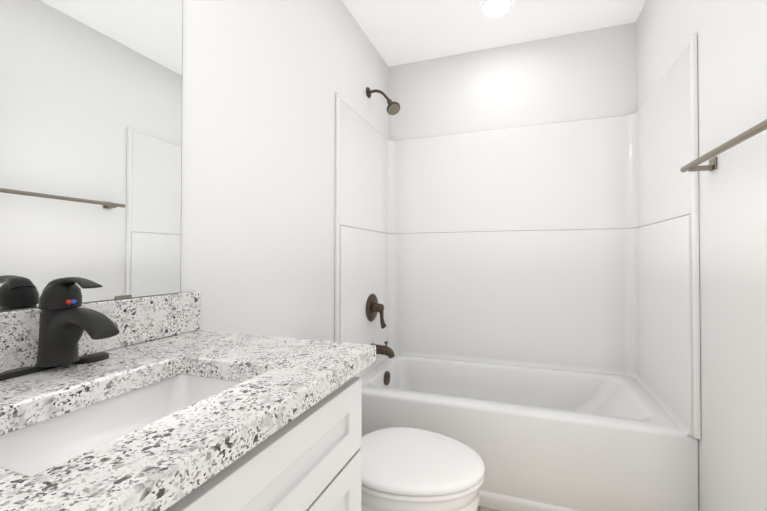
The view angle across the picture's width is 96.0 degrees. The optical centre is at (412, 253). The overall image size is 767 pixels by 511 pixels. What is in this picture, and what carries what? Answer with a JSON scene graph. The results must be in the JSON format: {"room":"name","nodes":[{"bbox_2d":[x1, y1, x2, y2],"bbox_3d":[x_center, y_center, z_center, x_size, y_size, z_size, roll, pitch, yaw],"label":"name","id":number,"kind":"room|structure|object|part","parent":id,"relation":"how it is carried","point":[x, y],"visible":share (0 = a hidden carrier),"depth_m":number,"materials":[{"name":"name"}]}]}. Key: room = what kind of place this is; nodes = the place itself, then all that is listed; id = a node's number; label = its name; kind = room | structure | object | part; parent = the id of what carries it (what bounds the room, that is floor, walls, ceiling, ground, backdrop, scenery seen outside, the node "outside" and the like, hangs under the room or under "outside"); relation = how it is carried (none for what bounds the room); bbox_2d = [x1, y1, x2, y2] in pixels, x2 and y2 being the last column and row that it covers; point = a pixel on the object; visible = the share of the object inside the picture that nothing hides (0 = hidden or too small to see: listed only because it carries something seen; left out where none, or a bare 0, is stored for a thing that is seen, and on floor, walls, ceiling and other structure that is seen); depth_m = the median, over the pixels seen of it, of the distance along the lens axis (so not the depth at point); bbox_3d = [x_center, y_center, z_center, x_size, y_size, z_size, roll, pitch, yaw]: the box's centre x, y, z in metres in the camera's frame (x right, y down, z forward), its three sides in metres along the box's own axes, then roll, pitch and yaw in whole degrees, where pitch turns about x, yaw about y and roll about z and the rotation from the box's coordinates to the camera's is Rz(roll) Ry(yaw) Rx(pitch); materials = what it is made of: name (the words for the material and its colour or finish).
{"room":"bathroom","nodes":[
{"label":"bathroom","id":0,"kind":"room"},
{"bbox_2d":[0,0,388,340],"bbox_3d":[-0.594,-0.114,1.276,0.100,2.440,2.648,0,-1,18],"label":"wall","id":1,"kind":"structure","parent":0,"point":[264,82],"depth_m":1.28,"materials":[{"name":"paint"}]},
{"bbox_2d":[0,0,182,310],"bbox_3d":[-0.741,-0.361,0.636,0.009,0.932,0.665,0,-1,18],"label":"mirror","id":2,"kind":"object","parent":1,"relation":"attached to","point":[90,139],"visible":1,"depth_m":0.75,"materials":[{"name":"clear glass"}]},
{"bbox_2d":[0,291,199,372],"bbox_3d":[-0.735,0.161,0.628,0.022,0.110,0.760,0,-1,18],"label":"backsplash","id":3,"kind":"structure","parent":1,"relation":"attached to","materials":[{"name":"stone"}]},
{"bbox_2d":[366,87,399,114],"bbox_3d":[-0.180,-0.921,2.063,0.216,0.190,0.082,0,-1,22],"label":"shower head","id":4,"kind":"object","parent":1,"relation":"attached to","point":[393,108],"visible":1,"depth_m":2.05},
{"bbox_2d":[477,506,499,510],"bbox_3d":[0.179,1.153,1.014,1.724,0.100,2.648,0,-1,18],"label":"floor","id":5,"kind":"structure","parent":0,"point":[480,508],"depth_m":1.49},
{"bbox_2d":[0,291,375,510],"bbox_3d":[-0.474,0.602,0.540,0.570,0.993,0.760,0,-1,18],"label":"bathroom vanity","id":6,"kind":"object","parent":5,"relation":"on","point":[168,404],"visible":1,"depth_m":0.57,"materials":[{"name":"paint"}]},
{"bbox_2d":[0,277,119,380],"bbox_3d":[-0.621,0.130,0.635,0.168,0.171,0.160,0,-1,18],"label":"faucet","id":7,"kind":"object","parent":6,"relation":"on","point":[65,321],"visible":1,"depth_m":0.62,"materials":[{"name":"black metal"}]},
{"bbox_3d":[-0.671,0.211,0.650,0.059,0.010,0.160,0,-1,18],"label":"plate","id":8,"kind":"part","parent":7,"relation":"part of","materials":[{"name":"black metal"}]},
{"bbox_3d":[-0.632,0.064,0.640,0.113,0.039,0.040,0,-1,18],"label":"lever","id":9,"kind":"part","parent":7,"relation":"part of","materials":[{"name":"black metal"}]},
{"bbox_3d":[-0.604,0.152,0.630,0.133,0.101,0.047,0,-1,18],"label":"spout","id":10,"kind":"part","parent":7,"relation":"part of","materials":[{"name":"black metal"}]},
{"bbox_2d":[0,374,241,475],"bbox_3d":[-0.428,0.325,0.528,0.296,0.139,0.396,0,-1,18],"label":"sink","id":11,"kind":"object","parent":6,"relation":"in","point":[35,445],"depth_m":0.59,"materials":[{"name":"ceramic"}]},
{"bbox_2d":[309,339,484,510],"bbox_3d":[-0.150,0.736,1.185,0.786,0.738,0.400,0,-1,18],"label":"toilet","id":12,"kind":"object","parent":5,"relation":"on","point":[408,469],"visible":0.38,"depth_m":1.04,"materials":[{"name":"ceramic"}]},
{"bbox_3d":[-0.033,0.907,1.146,0.503,0.395,0.332,0,-1,18],"label":"bowl","id":13,"kind":"part","parent":12,"relation":"part of","materials":[{"name":"ceramic"}]},
{"bbox_3d":[0.005,0.672,1.136,0.460,0.030,0.352,0,-1,18],"label":"lid","id":14,"kind":"part","parent":12,"relation":"part of","materials":[{"name":"ceramic"}]},
{"bbox_3d":[0.005,0.698,1.136,0.458,0.022,0.350,0,-1,18],"label":"seat","id":15,"kind":"part","parent":12,"relation":"part of","materials":[{"name":"ceramic"}]},
{"bbox_2d":[335,33,700,510],"bbox_3d":[0.442,0.148,1.845,1.522,1.930,0.726,0,-1,18],"label":"bathtub","id":16,"kind":"object","parent":5,"relation":"on","point":[519,307],"visible":0.9,"depth_m":1.99,"materials":[{"name":"plastic"}]},
{"bbox_3d":[-0.185,0.382,2.069,0.056,0.155,0.052,0,-1,18],"label":"valve lever","id":17,"kind":"part","parent":16,"relation":"part of","materials":[{"name":"brown metal"}]},
{"bbox_3d":[-0.181,0.576,2.065,0.146,0.093,0.068,0,-1,18],"label":"tub spout","id":18,"kind":"part","parent":16,"relation":"part of","materials":[{"name":"brown metal"}]},
{"bbox_2d":[342,0,645,66],"bbox_3d":[0.179,-1.386,1.043,1.724,0.100,2.648,0,-1,18],"label":"ceiling","id":19,"kind":"structure","parent":0,"point":[398,32],"depth_m":1.98,"materials":[{"name":"white paint"}]},
{"bbox_2d":[479,0,514,18],"bbox_3d":[0.451,-1.323,1.854,0.184,0.006,0.184,0,-1,18],"label":"recessed light","id":20,"kind":"object","parent":19,"relation":"in","point":[492,9],"visible":1,"depth_m":1.86,"materials":[{"name":"white paint"}]},
{"bbox_2d":[389,22,635,139],"bbox_3d":[0.569,-0.103,2.241,1.524,2.440,0.100,0,-1,18],"label":"wall","id":21,"kind":"structure","parent":0,"point":[589,74],"depth_m":2.17,"materials":[{"name":"paint"}]},
{"bbox_2d":[636,0,766,510],"bbox_3d":[0.952,-0.119,0.780,0.100,2.440,2.648,0,-1,18],"label":"wall","id":22,"kind":"structure","parent":0,"point":[732,103],"depth_m":1.09,"materials":[{"name":"paint"}]},
{"bbox_2d":[680,119,766,171],"bbox_3d":[0.894,-0.305,0.896,0.076,0.042,0.710,0,-1,18],"label":"towel rail","id":23,"kind":"object","parent":22,"relation":"attached to","point":[692,166],"visible":1,"depth_m":1.01,"materials":[{"name":"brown metal"}]},
{"bbox_3d":[0.989,-0.302,1.181,0.070,0.042,0.042,0,-1,18],"label":"post","id":24,"kind":"part","parent":23,"relation":"part of","materials":[{"name":"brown metal"}]}
]}

